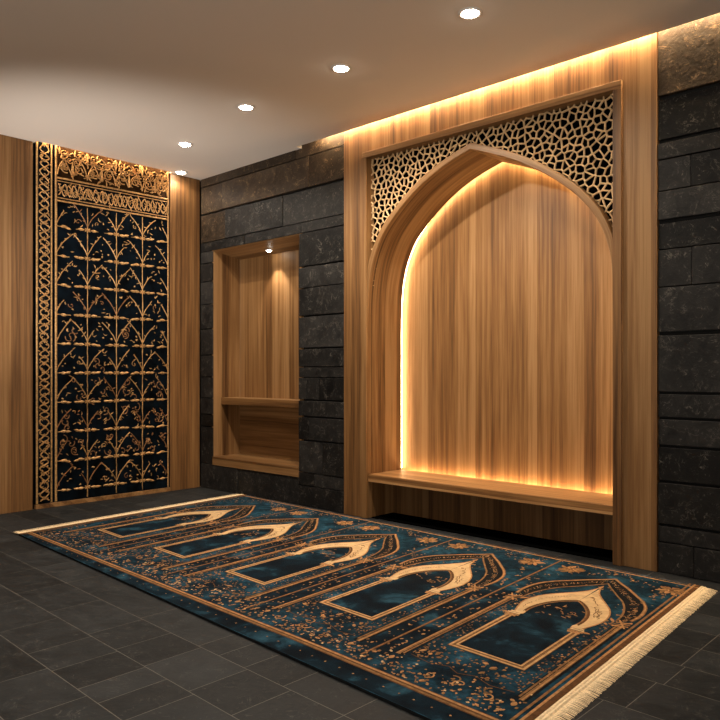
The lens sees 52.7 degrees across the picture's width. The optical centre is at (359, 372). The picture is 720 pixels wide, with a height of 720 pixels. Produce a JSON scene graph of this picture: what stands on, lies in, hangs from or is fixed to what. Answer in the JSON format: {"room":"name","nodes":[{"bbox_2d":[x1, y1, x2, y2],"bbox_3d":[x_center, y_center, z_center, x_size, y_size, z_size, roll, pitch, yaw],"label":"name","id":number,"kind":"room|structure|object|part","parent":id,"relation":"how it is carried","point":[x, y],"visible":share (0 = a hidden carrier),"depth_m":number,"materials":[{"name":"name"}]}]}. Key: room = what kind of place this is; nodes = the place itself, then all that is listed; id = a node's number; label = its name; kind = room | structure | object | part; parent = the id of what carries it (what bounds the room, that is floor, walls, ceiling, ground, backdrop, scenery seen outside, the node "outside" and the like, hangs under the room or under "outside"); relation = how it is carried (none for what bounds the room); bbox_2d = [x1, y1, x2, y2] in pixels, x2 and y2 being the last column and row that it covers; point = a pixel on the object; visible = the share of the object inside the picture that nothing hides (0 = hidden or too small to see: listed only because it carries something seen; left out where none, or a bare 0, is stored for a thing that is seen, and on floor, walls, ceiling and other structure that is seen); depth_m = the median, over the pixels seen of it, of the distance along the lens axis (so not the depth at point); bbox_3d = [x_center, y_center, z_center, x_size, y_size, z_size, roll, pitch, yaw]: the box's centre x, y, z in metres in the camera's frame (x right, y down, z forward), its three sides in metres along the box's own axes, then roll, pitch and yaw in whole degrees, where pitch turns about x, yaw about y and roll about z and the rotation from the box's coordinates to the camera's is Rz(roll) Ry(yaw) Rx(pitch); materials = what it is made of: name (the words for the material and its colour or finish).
{"room":"mosque","nodes":[
{"label":"mosque","id":0,"kind":"room"},
{"bbox_2d":[33,143,200,508],"bbox_3d":[-3.694,-0.395,4.038,0.054,2.800,6.620,0,0,43],"label":"wall","id":1,"kind":"structure","parent":0,"point":[33,143],"depth_m":5.37,"materials":[{"name":"brown wood"}]},
{"bbox_2d":[0,134,32,513],"bbox_3d":[-4.167,-0.345,3.466,0.034,2.698,5.138,0,0,43],"label":"wood wall panel","id":2,"kind":"object","parent":1,"relation":"attached to","point":[16,154],"visible":1,"depth_m":5.25,"materials":[{"name":"brown wood"}]},
{"bbox_2d":[34,141,169,508],"bbox_3d":[-2.008,-0.396,5.767,0.038,2.799,1.128,0,0,43],"label":"ornamental panel","id":3,"kind":"object","parent":1,"relation":"attached to","point":[101,223],"visible":1,"depth_m":5.71,"materials":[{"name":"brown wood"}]},
{"bbox_3d":[-2.008,0.987,5.767,0.038,0.033,1.128,0,0,43],"label":"rail","id":4,"kind":"part","parent":3,"relation":"part of","materials":[{"name":"brown wood"}]},
{"bbox_2d":[169,173,199,490],"bbox_3d":[-1.521,-0.345,6.289,0.034,2.698,0.295,0,0,43],"label":"wood wall panel","id":5,"kind":"object","parent":1,"relation":"attached to","point":[184,192],"visible":1,"depth_m":6.26,"materials":[{"name":"brown wood"}]},
{"bbox_2d":[0,0,719,180],"bbox_3d":[-0.894,-1.775,1.420,7.660,0.160,6.630,0,0,43],"label":"ceiling","id":6,"kind":"structure","parent":0,"point":[130,81],"depth_m":3.95,"materials":[{"name":"paint"}]},
{"bbox_2d":[174,170,187,174],"bbox_3d":[-1.515,-1.693,6.146,0.117,0.028,0.117,0,0,43],"label":"recessed light","id":7,"kind":"object","parent":6,"relation":"in","point":[181,172],"visible":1,"depth_m":6.12,"materials":[{"name":"beige"}]},
{"bbox_2d":[177,142,192,146],"bbox_3d":[-1.296,-1.693,5.387,0.117,0.028,0.117,0,0,43],"label":"recessed light","id":8,"kind":"object","parent":6,"relation":"in","point":[184,144],"visible":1,"depth_m":5.37,"materials":[{"name":"beige"}]},
{"bbox_2d":[237,104,254,110],"bbox_3d":[-0.727,-1.693,4.637,0.117,0.028,0.117,0,0,43],"label":"recessed light","id":9,"kind":"object","parent":6,"relation":"in","point":[246,107],"visible":1,"depth_m":4.62,"materials":[{"name":"beige"}]},
{"bbox_2d":[331,64,350,72],"bbox_3d":[-0.106,-1.693,4.044,0.117,0.028,0.117,0,0,43],"label":"recessed light","id":10,"kind":"object","parent":6,"relation":"in","point":[340,68],"visible":1,"depth_m":4.03,"materials":[{"name":"beige"}]},
{"bbox_2d":[458,7,482,18],"bbox_3d":[0.519,-1.693,3.425,0.117,0.028,0.117,0,0,43],"label":"recessed light","id":11,"kind":"object","parent":6,"relation":"in","point":[468,12],"visible":1,"depth_m":3.41,"materials":[{"name":"beige"}]},
{"bbox_2d":[0,486,719,719],"bbox_3d":[-0.603,1.005,1.468,8.000,0.001,7.101,0,0,43],"label":"floor","id":12,"kind":"structure","parent":0,"point":[78,642],"depth_m":2.52,"materials":[{"name":"tile"}]},
{"bbox_2d":[14,494,717,719],"bbox_3d":[-0.308,0.997,3.948,3.901,0.015,2.040,0,0,43],"label":"rug","id":13,"kind":"object","parent":12,"relation":"on","point":[427,625],"visible":1,"depth_m":3.19,"materials":[{"name":"blue fabric"}]},
{"bbox_2d":[368,469,612,561],"bbox_3d":[0.814,0.852,4.545,1.747,0.306,0.354,0,0,43],"label":"bench","id":14,"kind":"object","parent":12,"relation":"on","point":[567,521],"visible":0.77,"depth_m":4.48,"materials":[{"name":"brown wood"}]},
{"bbox_3d":[0.879,0.875,4.615,1.745,0.248,0.018,0,0,43],"label":"kick panel","id":15,"kind":"part","parent":14,"relation":"part of","materials":[{"name":"brown wood"}]},
{"bbox_2d":[201,13,719,582],"bbox_3d":[1.374,-0.410,3.833,7.650,2.830,0.067,0,0,43],"label":"wall","id":16,"kind":"structure","parent":0,"point":[298,191],"depth_m":3.65,"materials":[{"name":"black stone"}]},
{"bbox_2d":[212,233,303,476],"bbox_3d":[-0.761,-0.149,6.007,1.152,1.882,0.320,0,0,43],"label":"wall niche","id":17,"kind":"object","parent":16,"relation":"attached to","point":[256,316],"depth_m":6.26,"materials":[{"name":"brown wood"}]},
{"bbox_3d":[-1.176,-0.138,6.390,0.024,1.859,0.284,0,0,43],"label":"panel","id":18,"kind":"part","parent":17,"relation":"part of","materials":[{"name":"brown wood"}]},
{"bbox_3d":[-0.770,0.756,5.998,1.102,0.072,0.295,0,0,43],"label":"board","id":19,"kind":"part","parent":17,"relation":"part of","materials":[{"name":"brown wood"}]},
{"bbox_3d":[-0.755,-1.047,6.013,1.104,0.087,0.302,0,0,43],"label":"panel","id":20,"kind":"part","parent":17,"relation":"part of","materials":[{"name":"brown wood"}]},
{"bbox_2d":[221,397,299,407],"bbox_3d":[-0.738,0.245,6.032,1.102,0.060,0.202,0,0,43],"label":"shelf","id":21,"kind":"object","parent":17,"relation":"attached to","point":[226,402],"depth_m":6.07,"materials":[{"name":"brown wood"}]},
{"bbox_3d":[-0.661,0.518,6.114,1.104,0.547,0.022,0,0,43],"label":"panel","id":22,"kind":"part","parent":17,"relation":"part of","materials":[{"name":"brown wood"}]},
{"bbox_3d":[-0.660,-0.410,6.115,1.104,1.310,0.020,0,0,43],"label":"panel","id":23,"kind":"part","parent":17,"relation":"part of","materials":[{"name":"brown wood"}]},
{"bbox_3d":[-0.353,-0.138,5.618,0.024,1.859,0.284,0,0,43],"label":"panel","id":24,"kind":"part","parent":17,"relation":"part of","materials":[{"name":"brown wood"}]},
{"bbox_2d":[344,32,658,571],"bbox_3d":[0.829,-0.411,4.568,2.208,2.829,0.440,0,0,43],"label":"prayer alcove","id":25,"kind":"object","parent":16,"relation":"attached to","point":[501,249],"visible":0.98,"depth_m":4.60,"materials":[{"name":"brown wood"}]},
{"bbox_3d":[0.056,-0.238,5.050,0.042,2.484,0.085,0,0,43],"label":"trim post","id":26,"kind":"part","parent":25,"relation":"part of","materials":[{"name":"brown wood"}]},
{"bbox_3d":[0.710,-0.354,4.435,1.752,2.098,0.066,0,0,43],"label":"arch moulding","id":27,"kind":"part","parent":25,"relation":"part of","materials":[{"name":"brown wood"}]},
{"bbox_3d":[0.712,-1.502,4.434,1.842,0.043,0.085,0,0,43],"label":"trim rail","id":28,"kind":"part","parent":25,"relation":"part of","materials":[{"name":"brown wood"}]},
{"bbox_3d":[0.976,-0.320,4.716,1.900,2.290,0.023,0,0,43],"label":"panel","id":29,"kind":"part","parent":25,"relation":"part of","materials":[{"name":"brown wood"}]},
{"bbox_3d":[1.367,-0.238,3.820,0.047,2.484,0.085,0,0,43],"label":"trim post","id":30,"kind":"part","parent":25,"relation":"part of","materials":[{"name":"brown wood"}]}
]}

